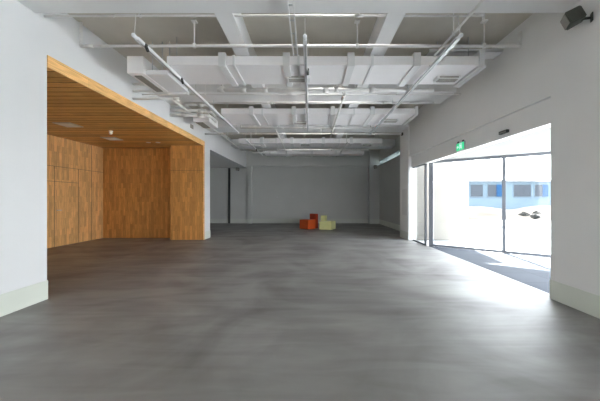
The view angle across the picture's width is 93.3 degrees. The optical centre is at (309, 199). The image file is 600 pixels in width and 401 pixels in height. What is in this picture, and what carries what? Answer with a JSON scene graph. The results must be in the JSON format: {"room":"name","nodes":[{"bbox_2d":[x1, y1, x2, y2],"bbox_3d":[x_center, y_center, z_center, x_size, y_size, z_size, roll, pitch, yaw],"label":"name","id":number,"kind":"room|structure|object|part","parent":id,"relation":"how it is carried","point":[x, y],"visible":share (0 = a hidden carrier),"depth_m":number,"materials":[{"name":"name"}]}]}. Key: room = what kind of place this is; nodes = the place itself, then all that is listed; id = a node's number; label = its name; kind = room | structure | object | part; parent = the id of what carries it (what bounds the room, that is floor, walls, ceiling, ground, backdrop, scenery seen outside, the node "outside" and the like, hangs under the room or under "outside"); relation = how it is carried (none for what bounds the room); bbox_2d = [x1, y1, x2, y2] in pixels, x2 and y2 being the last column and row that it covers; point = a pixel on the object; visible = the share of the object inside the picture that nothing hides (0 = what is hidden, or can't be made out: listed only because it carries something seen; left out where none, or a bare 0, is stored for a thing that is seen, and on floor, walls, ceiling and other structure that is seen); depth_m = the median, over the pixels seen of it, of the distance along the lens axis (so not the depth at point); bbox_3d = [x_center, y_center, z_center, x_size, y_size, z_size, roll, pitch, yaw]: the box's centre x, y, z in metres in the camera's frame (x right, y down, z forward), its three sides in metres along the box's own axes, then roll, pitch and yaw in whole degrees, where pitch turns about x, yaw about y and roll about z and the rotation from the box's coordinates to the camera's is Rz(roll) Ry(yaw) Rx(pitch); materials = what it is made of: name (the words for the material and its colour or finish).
{"room":"empty lobby","nodes":[
{"label":"empty lobby","id":0,"kind":"room"},
{"bbox_2d":[47,134,102,247],"bbox_3d":[-7.606,-0.350,7.160,0.247,3.500,6.520,0,0,0],"label":"wall","id":1,"kind":"structure","parent":0,"point":[74,169],"depth_m":9.01,"materials":[{"name":"brown wood"}]},
{"bbox_2d":[0,0,246,293],"bbox_3d":[-3.850,-0.720,5.350,0.300,4.240,23.100,0,0,0],"label":"wall","id":2,"kind":"structure","parent":0,"point":[27,37],"depth_m":3.79,"materials":[{"name":"white paint"}]},
{"bbox_2d":[0,230,209,316],"bbox_3d":[-3.694,1.268,2.240,0.012,0.265,16.480,0,0,0],"label":"baseboard","id":3,"kind":"structure","parent":2,"relation":"attached to","point":[15,300],"depth_m":3.64,"materials":[{"name":"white paint"}]},
{"bbox_2d":[47,55,204,145],"bbox_3d":[-3.702,-1.951,6.957,0.020,0.168,5.945,0,0,0],"label":"trim","id":4,"kind":"structure","parent":2,"relation":"attached to","point":[52,63],"depth_m":5.21,"materials":[{"name":"brown wood"}]},
{"bbox_2d":[132,83,144,85],"bbox_3d":[-3.205,-2.400,5.900,0.970,0.065,0.065,0,0,0],"label":"ceiling pipe","id":5,"kind":"object","parent":2,"relation":"attached to","point":[133,84],"visible":0.16,"depth_m":5.88,"materials":[{"name":"white metal"}]},
{"bbox_2d":[132,90,153,91],"bbox_3d":[-3.205,-2.260,5.900,0.970,0.065,0.065,0,0,0],"label":"ceiling pipe","id":6,"kind":"object","parent":2,"relation":"attached to","point":[132,90],"visible":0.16,"depth_m":5.88,"materials":[{"name":"white metal"}]},
{"bbox_2d":[132,97,179,99],"bbox_3d":[-3.205,-2.100,5.900,0.970,0.065,0.065,0,0,0],"label":"ceiling pipe","id":7,"kind":"object","parent":2,"relation":"attached to","point":[173,98],"visible":1,"depth_m":5.88,"materials":[{"name":"white metal"}]},
{"bbox_2d":[170,104,216,110],"bbox_3d":[-3.090,-2.507,7.558,1.183,0.134,0.420,0,0,-22],"label":"ceiling pipe","id":8,"kind":"object","parent":2,"relation":"attached to","point":[184,105],"visible":0.52,"depth_m":7.47,"materials":[{"name":"white metal"}]},
{"bbox_2d":[170,108,216,117],"bbox_3d":[-3.090,-2.347,7.558,1.183,0.134,0.420,0,0,-22],"label":"ceiling pipe","id":9,"kind":"object","parent":2,"relation":"attached to","point":[171,110],"visible":0.98,"depth_m":7.47,"materials":[{"name":"white metal"}]},
{"bbox_2d":[170,113,216,122],"bbox_3d":[-3.090,-2.217,7.558,1.183,0.134,0.420,0,0,-22],"label":"ceiling pipe","id":10,"kind":"object","parent":2,"relation":"attached to","point":[171,114],"visible":1,"depth_m":7.47,"materials":[{"name":"white metal"}]},
{"bbox_2d":[47,67,202,147],"bbox_3d":[-5.621,-1.948,7.140,3.818,0.163,6.320,0,0,0],"label":"ceiling","id":11,"kind":"structure","parent":0,"point":[68,100],"depth_m":6.77,"materials":[{"name":"brown wood"}]},
{"bbox_2d":[52,122,82,126],"bbox_3d":[-6.020,-1.851,7.050,0.420,0.031,0.420,0,0,0],"label":"ceiling vent","id":12,"kind":"object","parent":11,"relation":"in","point":[65,124],"visible":1,"depth_m":6.95,"materials":[{"name":"metal"}]},
{"bbox_2d":[100,137,121,139],"bbox_3d":[-6.050,-1.851,8.650,0.420,0.031,0.420,0,0,0],"label":"ceiling vent","id":13,"kind":"object","parent":11,"relation":"in","point":[107,138],"visible":1,"depth_m":8.55,"materials":[{"name":"metal"}]},
{"bbox_2d":[103,148,169,237],"bbox_3d":[-6.185,-0.350,10.360,2.690,3.500,0.120,0,0,0],"label":"wall","id":14,"kind":"structure","parent":0,"point":[136,181],"depth_m":10.30,"materials":[{"name":"brown wood"}]},
{"bbox_2d":[170,146,204,239],"bbox_3d":[-4.264,-0.234,10.047,1.152,3.267,0.505,0,0,0],"label":"wall","id":15,"kind":"structure","parent":14,"relation":"attached to","point":[187,163],"depth_m":9.80,"materials":[{"name":"brown wood"}]},
{"bbox_2d":[210,153,240,167],"bbox_3d":[-6.100,-1.925,13.560,4.200,0.150,6.280,0,0,0],"label":"ceiling","id":16,"kind":"structure","parent":0,"point":[215,162],"depth_m":14.54,"materials":[{"name":"grey paint"}]},
{"bbox_2d":[210,150,378,222],"bbox_3d":[-1.950,-0.720,16.650,12.500,4.240,0.700,0,0,0],"label":"wall","id":17,"kind":"structure","parent":0,"point":[254,189],"depth_m":16.70,"materials":[{"name":"grey paint"}]},
{"bbox_2d":[228,168,229,222],"bbox_3d":[-4.750,-0.225,16.650,0.100,3.250,0.100,0,0,0],"label":"trim","id":18,"kind":"structure","parent":17,"relation":"attached to","point":[228,168],"depth_m":16.60,"materials":[{"name":"metal"}]},
{"bbox_2d":[210,219,378,223],"bbox_3d":[-2.000,1.268,16.494,12.000,0.265,0.412,0,0,0],"label":"baseboard","id":19,"kind":"structure","parent":17,"relation":"attached to","point":[249,221],"depth_m":16.69,"materials":[{"name":"grey paint"}]},
{"bbox_2d":[0,223,599,400],"bbox_3d":[-0.024,1.475,5.350,15.952,0.150,23.100,0,0,0],"label":"floor","id":20,"kind":"structure","parent":0,"point":[244,311],"depth_m":3.17,"materials":[{"name":"grey concrete"}]},
{"bbox_2d":[300,213,317,229],"bbox_3d":[-0.055,1.040,13.515,0.680,0.720,0.580,0,0,-45],"label":"seat","id":21,"kind":"object","parent":20,"relation":"on","point":[312,223],"visible":0.99,"depth_m":13.35,"materials":[{"name":"orange fabric"}]},
{"bbox_3d":[0.186,1.030,13.629,0.180,0.700,0.400,0,0,-45],"label":"backrest","id":22,"kind":"part","parent":21,"relation":"part of","materials":[{"name":"red fabric"}]},
{"bbox_2d":[319,215,335,229],"bbox_3d":[0.816,1.075,13.225,0.600,0.650,0.660,0,0,23],"label":"seat","id":23,"kind":"object","parent":20,"relation":"on","point":[324,224],"visible":1,"depth_m":12.99,"materials":[{"name":"yellow fabric"}]},
{"bbox_3d":[0.657,1.065,13.336,0.220,0.630,0.260,0,0,23],"label":"backrest","id":24,"kind":"part","parent":23,"relation":"part of","materials":[{"name":"yellow fabric"}]},
{"bbox_2d":[68,13,532,149],"bbox_3d":[0.200,-2.940,5.350,8.200,0.200,23.100,0,0,0],"label":"ceiling","id":25,"kind":"structure","parent":0,"point":[116,30],"depth_m":4.84,"materials":[{"name":"paint"}]},
{"bbox_2d":[127,42,188,95],"bbox_3d":[-2.835,-2.495,5.380,0.670,0.690,0.960,0,0,0],"label":"coil","id":26,"kind":"object","parent":25,"relation":"hanging from","point":[140,68],"visible":0.95,"depth_m":5.10,"materials":[{"name":"metal"}]},
{"bbox_3d":[-3.030,-2.337,5.350,0.280,0.295,0.900,0,0,0],"label":"casing","id":27,"kind":"part","parent":26,"relation":"part of","materials":[{"name":"white metal"}]},
{"bbox_2d":[135,76,162,91],"bbox_3d":[-3.035,-2.183,5.360,0.130,0.015,0.720,0,0,0],"label":"grille","id":28,"kind":"object","parent":26,"relation":"attached to","point":[143,79],"depth_m":5.34,"materials":[{"name":"grey metal"}]},
{"bbox_2d":[168,92,188,95],"bbox_3d":[-2.700,-2.185,5.820,0.400,0.070,0.080,0,0,0],"label":"outlet","id":29,"kind":"object","parent":26,"relation":"attached to","point":[169,93],"depth_m":5.80,"materials":[{"name":"white metal"}]},
{"bbox_2d":[113,14,238,133],"bbox_3d":[-2.545,-2.501,6.725,0.361,0.677,5.749,0,0,0],"label":"track","id":30,"kind":"object","parent":25,"relation":"hanging from","point":[137,39],"visible":0.95,"depth_m":4.96,"materials":[{"name":"metal"}]},
{"bbox_2d":[193,108,217,127],"bbox_3d":[-3.075,-2.514,8.375,0.450,0.653,0.750,0,0,0],"label":"air conditioner","id":31,"kind":"object","parent":25,"relation":"hanging from","point":[204,122],"visible":0.66,"depth_m":8.14,"materials":[{"name":"metal"}]},
{"bbox_2d":[196,122,209,127],"bbox_3d":[-3.150,-2.193,8.370,0.200,0.013,0.620,0,0,0],"label":"grille","id":32,"kind":"object","parent":31,"relation":"attached to","point":[204,125],"depth_m":8.30,"materials":[{"name":"white metal"}]},
{"bbox_2d":[172,100,239,148],"bbox_3d":[-3.200,-2.565,9.850,0.080,0.550,6.700,0,0,0],"label":"ceiling pipe","id":33,"kind":"object","parent":25,"relation":"hanging from","point":[177,103],"visible":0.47,"depth_m":9.03,"materials":[{"name":"white metal"}]},
{"bbox_2d":[214,13,264,87],"bbox_3d":[-1.170,-2.675,5.205,0.240,0.330,2.790,0,0,0],"label":"ceiling beam","id":34,"kind":"structure","parent":25,"relation":"attached to","point":[235,30],"depth_m":4.36,"materials":[{"name":"paint"}]},
{"bbox_2d":[236,144,265,146],"bbox_3d":[-2.395,-2.481,11.500,1.210,0.718,0.081,0,0,0],"label":"ceiling pipe","id":35,"kind":"object","parent":25,"relation":"hanging from","point":[236,144],"visible":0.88,"depth_m":11.47,"materials":[{"name":"white metal"}]},
{"bbox_2d":[245,139,262,155],"bbox_3d":[-2.408,-2.501,12.500,0.087,0.677,3.799,0,0,0],"label":"track","id":36,"kind":"object","parent":25,"relation":"hanging from","point":[246,140],"visible":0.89,"depth_m":12.15,"materials":[{"name":"metal"}]},
{"bbox_2d":[43,13,477,17],"bbox_3d":[-0.685,-2.686,3.930,6.010,0.309,0.080,0,0,0],"label":"ceiling pipe","id":37,"kind":"object","parent":25,"relation":"hanging from","point":[140,15],"visible":0.65,"depth_m":3.92,"materials":[{"name":"white metal"}]},
{"bbox_2d":[467,13,484,20],"bbox_3d":[2.320,-2.554,3.950,0.241,0.107,0.054,0,0,0],"label":"ceiling pipe","id":38,"kind":"object","parent":37,"relation":"attached to","point":[482,15],"visible":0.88,"depth_m":3.93,"materials":[{"name":"white metal"}]},
{"bbox_2d":[252,137,276,153],"bbox_3d":[-2.050,-2.460,12.800,1.100,0.760,0.081,0,0,0],"label":"ceiling pipe","id":39,"kind":"object","parent":25,"relation":"hanging from","point":[263,152],"visible":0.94,"depth_m":12.77,"materials":[{"name":"white metal"}]},
{"bbox_2d":[261,104,279,126],"bbox_3d":[-1.170,-2.675,8.595,0.240,0.330,2.310,0,0,0],"label":"ceiling beam","id":40,"kind":"structure","parent":25,"relation":"attached to","point":[263,105],"depth_m":7.72,"materials":[{"name":"paint"}]},
{"bbox_2d":[275,125,287,153],"bbox_3d":[-1.100,-2.515,11.300,0.080,0.650,4.600,0,0,0],"label":"ceiling pipe","id":41,"kind":"object","parent":25,"relation":"hanging from","point":[281,141],"visible":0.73,"depth_m":10.74,"materials":[{"name":"white metal"}]},
{"bbox_2d":[286,0,297,56],"bbox_3d":[-0.240,-2.620,1.375,0.088,0.440,6.750,0,0,0],"label":"cable tray","id":42,"kind":"object","parent":25,"relation":"hanging from","point":[288,4],"visible":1,"depth_m":3.93,"materials":[{"name":"metal"}]},
{"bbox_3d":[-0.275,-2.415,1.375,0.018,0.030,6.750,0,0,0],"label":"rail","id":43,"kind":"part","parent":42,"relation":"part of","materials":[{"name":"white metal"}]},
{"bbox_3d":[-0.205,-2.415,1.375,0.018,0.030,6.750,0,0,0],"label":"rail","id":44,"kind":"part","parent":42,"relation":"part of","materials":[{"name":"white metal"}]},
{"bbox_2d":[17,0,579,12],"bbox_3d":[-0.145,-2.675,3.405,7.110,0.330,0.810,0,0,0],"label":"ceiling beam","id":45,"kind":"structure","parent":25,"relation":"attached to","point":[37,6],"depth_m":3.68,"materials":[{"name":"paint"}]},
{"bbox_2d":[79,19,521,48],"bbox_3d":[-0.147,-2.626,4.500,7.030,0.428,0.080,0,0,0],"label":"ceiling pipe","id":46,"kind":"object","parent":25,"relation":"hanging from","point":[194,21],"visible":0.98,"depth_m":4.49,"materials":[{"name":"white metal"}]},
{"bbox_2d":[142,84,460,95],"bbox_3d":[-0.190,-2.562,6.200,6.980,0.556,0.080,0,0,0],"label":"ceiling pipe","id":47,"kind":"object","parent":25,"relation":"hanging from","point":[396,94],"visible":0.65,"depth_m":6.19,"materials":[{"name":"white metal"}]},
{"bbox_2d":[152,84,455,103],"bbox_3d":[-0.145,-2.675,7.020,7.110,0.330,0.840,0,0,0],"label":"ceiling beam","id":48,"kind":"structure","parent":25,"relation":"attached to","point":[199,88],"depth_m":6.83,"materials":[{"name":"paint"}]},
{"bbox_2d":[184,101,433,103],"bbox_3d":[-0.025,-2.460,7.200,6.350,0.068,0.068,0,0,0],"label":"ceiling pipe","id":49,"kind":"object","parent":48,"relation":"attached to","point":[268,102],"visible":1,"depth_m":7.18,"materials":[{"name":"white metal"}]},
{"bbox_2d":[240,137,368,150],"bbox_3d":[-0.250,-2.541,13.000,5.900,0.599,0.081,0,0,0],"label":"ceiling pipe","id":50,"kind":"object","parent":25,"relation":"hanging from","point":[277,149],"visible":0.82,"depth_m":12.97,"materials":[{"name":"white metal"}]},
{"bbox_2d":[303,34,308,131],"bbox_3d":[-0.058,-2.501,6.640,0.087,0.677,5.519,0,0,0],"label":"track","id":51,"kind":"object","parent":25,"relation":"hanging from","point":[306,69],"visible":1,"depth_m":4.96,"materials":[{"name":"metal"}]},
{"bbox_2d":[240,125,371,128],"bbox_3d":[-0.130,-2.554,9.100,4.230,0.572,0.080,0,0,0],"label":"ceiling pipe","id":52,"kind":"object","parent":25,"relation":"hanging from","point":[241,127],"visible":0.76,"depth_m":9.08,"materials":[{"name":"white metal"}]},
{"bbox_2d":[205,117,408,132],"bbox_3d":[-0.145,-2.675,10.185,7.110,0.330,0.870,0,0,0],"label":"ceiling beam","id":53,"kind":"structure","parent":25,"relation":"attached to","point":[223,127],"depth_m":10.15,"materials":[{"name":"paint"}]},
{"bbox_2d":[205,129,400,134],"bbox_3d":[-0.245,-2.392,9.930,6.890,0.236,0.080,0,0,0],"label":"ceiling pipe","id":54,"kind":"object","parent":53,"relation":"attached to","point":[321,133],"visible":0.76,"depth_m":9.92,"materials":[{"name":"white metal"}]},
{"bbox_2d":[239,135,381,147],"bbox_3d":[0.015,-2.557,12.085,5.930,0.566,0.890,0,0,0],"label":"air duct","id":55,"kind":"object","parent":25,"relation":"hanging from","point":[292,142],"visible":0.89,"depth_m":11.67,"materials":[{"name":"metal"}]},
{"bbox_2d":[231,139,394,148],"bbox_3d":[0.150,-2.675,13.650,7.700,0.330,0.700,0,0,0],"label":"ceiling beam","id":56,"kind":"structure","parent":25,"relation":"attached to","point":[386,143],"depth_m":13.66,"materials":[{"name":"paint"}]},
{"bbox_2d":[265,151,363,155],"bbox_3d":[0.220,-2.555,14.600,5.040,0.570,0.660,0,0,0],"label":"air duct","id":57,"kind":"object","parent":25,"relation":"hanging from","point":[279,153],"visible":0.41,"depth_m":14.30,"materials":[{"name":"metal"}]},
{"bbox_2d":[221,106,417,126],"bbox_3d":[0.255,-2.557,8.275,5.350,0.566,1.210,0,0,0],"label":"air duct","id":58,"kind":"object","parent":25,"relation":"hanging from","point":[294,116],"visible":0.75,"depth_m":7.90,"materials":[{"name":"metal"}]},
{"bbox_2d":[292,121,306,123],"bbox_3d":[-0.300,-2.305,8.500,0.440,0.050,0.200,0,0,0],"label":"diffuser","id":59,"kind":"object","parent":58,"relation":"attached to","point":[294,122],"depth_m":8.40,"materials":[{"name":"white metal"}]},
{"bbox_2d":[382,119,398,122],"bbox_3d":[2.350,-2.305,8.300,0.440,0.050,0.200,0,0,0],"label":"diffuser","id":60,"kind":"object","parent":58,"relation":"attached to","point":[386,120],"depth_m":8.25,"materials":[{"name":"white metal"}]},
{"bbox_2d":[217,84,433,93],"bbox_3d":[0.325,-2.543,5.950,4.550,0.594,0.108,0,0,0],"label":"ceiling pipe","id":61,"kind":"object","parent":25,"relation":"hanging from","point":[221,89],"visible":0.8,"depth_m":5.92,"materials":[{"name":"white metal"}]},
{"bbox_2d":[167,37,485,87],"bbox_3d":[0.280,-2.557,5.315,5.520,0.566,0.910,0,0,0],"label":"air duct","id":62,"kind":"object","parent":25,"relation":"hanging from","point":[286,69],"visible":0.94,"depth_m":5.07,"materials":[{"name":"metal"}]},
{"bbox_2d":[287,76,309,82],"bbox_3d":[-0.220,-2.305,5.420,0.440,0.050,0.200,0,0,0],"label":"diffuser","id":63,"kind":"object","parent":62,"relation":"attached to","point":[290,79],"depth_m":5.36,"materials":[{"name":"white metal"}]},
{"bbox_2d":[433,76,460,82],"bbox_3d":[2.620,-2.305,5.420,0.440,0.050,0.200,0,0,0],"label":"diffuser","id":64,"kind":"object","parent":62,"relation":"attached to","point":[437,79],"depth_m":5.36,"materials":[{"name":"white metal"}]},
{"bbox_2d":[330,86,345,138],"bbox_3d":[0.740,-2.533,8.190,0.080,0.615,4.420,0,0,0],"label":"ceiling pipe","id":65,"kind":"object","parent":25,"relation":"hanging from","point":[344,93],"visible":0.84,"depth_m":7.20,"materials":[{"name":"white metal"}]},
{"bbox_2d":[333,135,342,138],"bbox_3d":[1.170,-2.675,11.960,0.240,0.330,2.680,0,0,0],"label":"ceiling beam","id":66,"kind":"structure","parent":25,"relation":"attached to","point":[334,136],"depth_m":11.46,"materials":[{"name":"paint"}]},
{"bbox_2d":[340,104,358,126],"bbox_3d":[1.170,-2.675,8.595,0.240,0.330,2.310,0,0,0],"label":"ceiling beam","id":67,"kind":"structure","parent":25,"relation":"attached to","point":[346,105],"depth_m":7.72,"materials":[{"name":"paint"}]},
{"bbox_2d":[355,13,405,87],"bbox_3d":[1.170,-2.675,5.205,0.240,0.330,2.790,0,0,0],"label":"ceiling beam","id":68,"kind":"structure","parent":25,"relation":"attached to","point":[384,30],"depth_m":4.36,"materials":[{"name":"paint"}]},
{"bbox_2d":[369,16,462,134],"bbox_3d":[2.120,-2.531,6.825,0.162,0.618,5.949,0,0,0],"label":"track","id":69,"kind":"object","parent":25,"relation":"hanging from","point":[455,41],"visible":0.9,"depth_m":5.04,"materials":[{"name":"metal"}]},
{"bbox_2d":[434,0,483,56],"bbox_3d":[2.080,-2.608,1.860,0.080,0.463,5.720,0,0,0],"label":"ceiling pipe","id":70,"kind":"object","parent":25,"relation":"hanging from","point":[456,30],"visible":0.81,"depth_m":3.99,"materials":[{"name":"white metal"}]},
{"bbox_2d":[426,42,502,58],"bbox_3d":[2.750,-2.720,5.115,1.300,0.240,0.270,0,0,0],"label":"cable tray","id":71,"kind":"object","parent":25,"relation":"hanging from","point":[489,53],"visible":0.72,"depth_m":5.01,"materials":[{"name":"metal"}]},
{"bbox_2d":[426,49,502,58],"bbox_3d":[2.750,-2.625,5.115,1.300,0.050,0.270,0,0,0],"label":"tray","id":72,"kind":"object","parent":71,"relation":"on","point":[489,53],"depth_m":5.01,"materials":[{"name":"grey metal"}]},
{"bbox_2d":[379,136,399,224],"bbox_3d":[4.150,-0.720,13.750,0.300,4.240,6.300,0,0,0],"label":"wall","id":73,"kind":"structure","parent":0,"point":[389,172],"depth_m":14.06,"materials":[{"name":"grey paint"}]},
{"bbox_2d":[380,150,399,164],"bbox_3d":[4.016,-2.095,13.450,0.028,0.270,5.700,0,0,0],"label":"window","id":74,"kind":"structure","parent":73,"relation":"in","point":[397,153],"depth_m":14.10,"materials":[{"name":"glass"}]},
{"bbox_2d":[416,162,451,239],"bbox_3d":[4.210,-0.800,9.875,1.300,4.400,0.350,0,0,0],"label":"wall","id":75,"kind":"structure","parent":0,"point":[442,172],"depth_m":9.70,"materials":[{"name":"white paint"}]},
{"bbox_2d":[443,127,550,159],"bbox_3d":[5.826,-1.310,6.790,4.452,0.300,5.780,0,0,0],"label":"ceiling","id":76,"kind":"structure","parent":0,"point":[538,141],"depth_m":6.31,"materials":[{"name":"paint"}]},
{"bbox_2d":[400,0,599,295],"bbox_3d":[3.837,-0.720,2.200,0.925,4.240,16.800,0,0,0],"label":"wall","id":77,"kind":"structure","parent":0,"point":[552,80],"depth_m":3.96,"materials":[{"name":"white paint"}]},
{"bbox_2d":[402,189,406,214],"bbox_3d":[3.372,0.090,10.100,0.006,0.920,0.500,0,0,0],"label":"access panel","id":78,"kind":"object","parent":77,"relation":"attached to","point":[404,191],"visible":1,"depth_m":10.09,"materials":[{"name":"grey paint"}]},
{"bbox_2d":[413,163,426,245],"bbox_3d":[3.525,0.150,9.140,0.050,2.500,1.080,0,0,0],"label":"window","id":79,"kind":"structure","parent":77,"relation":"in","point":[425,164],"depth_m":8.60,"materials":[{"name":"grey metal"}]},
{"bbox_2d":[456,140,465,151],"bbox_3d":[3.451,-1.232,6.480,0.038,0.225,0.340,0,0,0],"label":"exit sign","id":80,"kind":"object","parent":77,"relation":"attached to","point":[460,146],"visible":1,"depth_m":6.45,"materials":[{"name":"plastic"}]},
{"bbox_2d":[379,219,599,318],"bbox_3d":[3.683,1.268,5.150,0.635,0.265,22.300,0,0,0],"label":"baseboard","id":81,"kind":"structure","parent":77,"relation":"attached to","point":[586,302],"depth_m":3.66,"materials":[{"name":"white paint"}]},
{"bbox_2d":[429,152,550,256],"bbox_3d":[5.788,0.120,6.927,5.445,2.560,0.100,0,0,37],"label":"window","id":82,"kind":"structure","parent":77,"relation":"in","point":[431,165],"depth_m":7.58,"materials":[{"name":"grey metal"}]},
{"bbox_2d":[499,129,508,134],"bbox_3d":[3.442,-1.198,5.030,0.056,0.055,0.210,0,0,0],"label":"sensor","id":83,"kind":"object","parent":77,"relation":"attached to","point":[506,130],"visible":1,"depth_m":4.99,"materials":[{"name":"plastic"}]},
{"bbox_2d":[560,5,592,29],"bbox_3d":[3.287,-2.250,3.487,0.280,0.203,0.196,0,0,29],"label":"wall speaker","id":84,"kind":"object","parent":77,"relation":"attached to","point":[573,17],"visible":1,"depth_m":3.44,"materials":[{"name":"plastic"}]},
{"bbox_2d":[560,14,569,29],"bbox_3d":[3.188,-2.217,3.541,0.056,0.124,0.170,0,0,29],"label":"grille","id":85,"kind":"object","parent":84,"relation":"attached to","point":[565,21],"depth_m":3.52,"materials":[{"name":"grey metal"}]},
{"label":"outside","id":86,"kind":"structure","parent":0,"visible":0},
{"bbox_3d":[15.000,1.680,35.000,150.000,0.240,150.000,0,0,0],"label":"ground","id":87,"kind":"structure","parent":86,"visible":0},
{"bbox_2d":[452,161,467,219],"bbox_3d":[8.050,-2.370,25.000,6.700,7.860,10.400,0,0,0],"label":"building","id":88,"kind":"structure","parent":87,"relation":"on","point":[460,168],"depth_m":20.00,"materials":[{"name":"white"}]},
{"bbox_2d":[470,159,499,179],"bbox_3d":[32.029,-3.131,52.202,2.864,9.382,5.772,0,0,-18],"label":"bare tree","id":89,"kind":"object","parent":87,"relation":"on","point":[489,161],"visible":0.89,"depth_m":52.80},
{"bbox_2d":[468,180,550,209],"bbox_3d":[32.000,-0.595,43.950,36.400,4.310,8.500,0,0,0],"label":"building","id":90,"kind":"structure","parent":87,"relation":"on","point":[485,193],"depth_m":40.00,"materials":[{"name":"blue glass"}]},
{"bbox_3d":[23.534,-1.265,39.920,1.678,1.670,0.040,0,0,0],"label":"pane","id":91,"kind":"part","parent":90,"relation":"part of","materials":[{"name":"grey glass"}]},
{"bbox_3d":[26.184,-1.265,39.920,2.172,1.670,0.040,0,0,0],"label":"pane","id":92,"kind":"part","parent":90,"relation":"part of","materials":[{"name":"grey glass"}]},
{"bbox_2d":[496,185,501,195],"bbox_3d":[26.678,-1.265,39.885,0.777,1.670,0.050,0,0,0],"label":"shutter","id":93,"kind":"object","parent":90,"relation":"hanging from","point":[498,187],"depth_m":39.86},
{"bbox_3d":[29.965,-1.265,39.920,2.384,1.670,0.040,0,0,0],"label":"pane","id":94,"kind":"part","parent":90,"relation":"part of","materials":[{"name":"grey glass"}]},
{"bbox_3d":[32.615,-1.265,39.920,1.748,1.670,0.040,0,0,0],"label":"pane","id":95,"kind":"part","parent":90,"relation":"part of","materials":[{"name":"grey glass"}]},
{"bbox_2d":[543,185,547,195],"bbox_3d":[33.180,-1.265,39.885,0.777,1.670,0.050,0,0,0],"label":"shutter","id":96,"kind":"object","parent":90,"relation":"hanging from","point":[545,187],"depth_m":39.86,"materials":[{"name":"blue"}]},
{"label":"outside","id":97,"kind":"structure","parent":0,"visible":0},
{"bbox_2d":[468,205,550,219],"bbox_3d":[27.500,1.083,29.100,35.000,0.995,18.200,0,0,0],"label":"bank","id":98,"kind":"object","parent":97,"point":[474,212],"visible":0.34,"depth_m":23.88,"materials":[{"name":"white"}]},
{"bbox_2d":[518,212,529,215],"bbox_3d":[17.384,1.251,23.003,0.818,0.517,0.719,0,0,42],"label":"shrub","id":99,"kind":"object","parent":98,"relation":"on","point":[521,213],"visible":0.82,"depth_m":22.85,"materials":[{"name":"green plant"}]},
{"bbox_2d":[530,214,540,219],"bbox_3d":[16.712,1.279,21.004,0.623,0.459,0.637,0,0,0],"label":"shrub","id":100,"kind":"object","parent":98,"relation":"on","point":[534,216],"visible":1,"depth_m":20.88,"materials":[{"name":"green plant"}]},
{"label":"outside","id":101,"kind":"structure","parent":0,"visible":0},
{"bbox_2d":[417,220,550,255],"bbox_3d":[16.700,1.490,3.750,26.600,0.139,31.500,0,0,0],"label":"paving","id":102,"kind":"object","parent":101,"point":[531,236],"depth_m":11.16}
]}

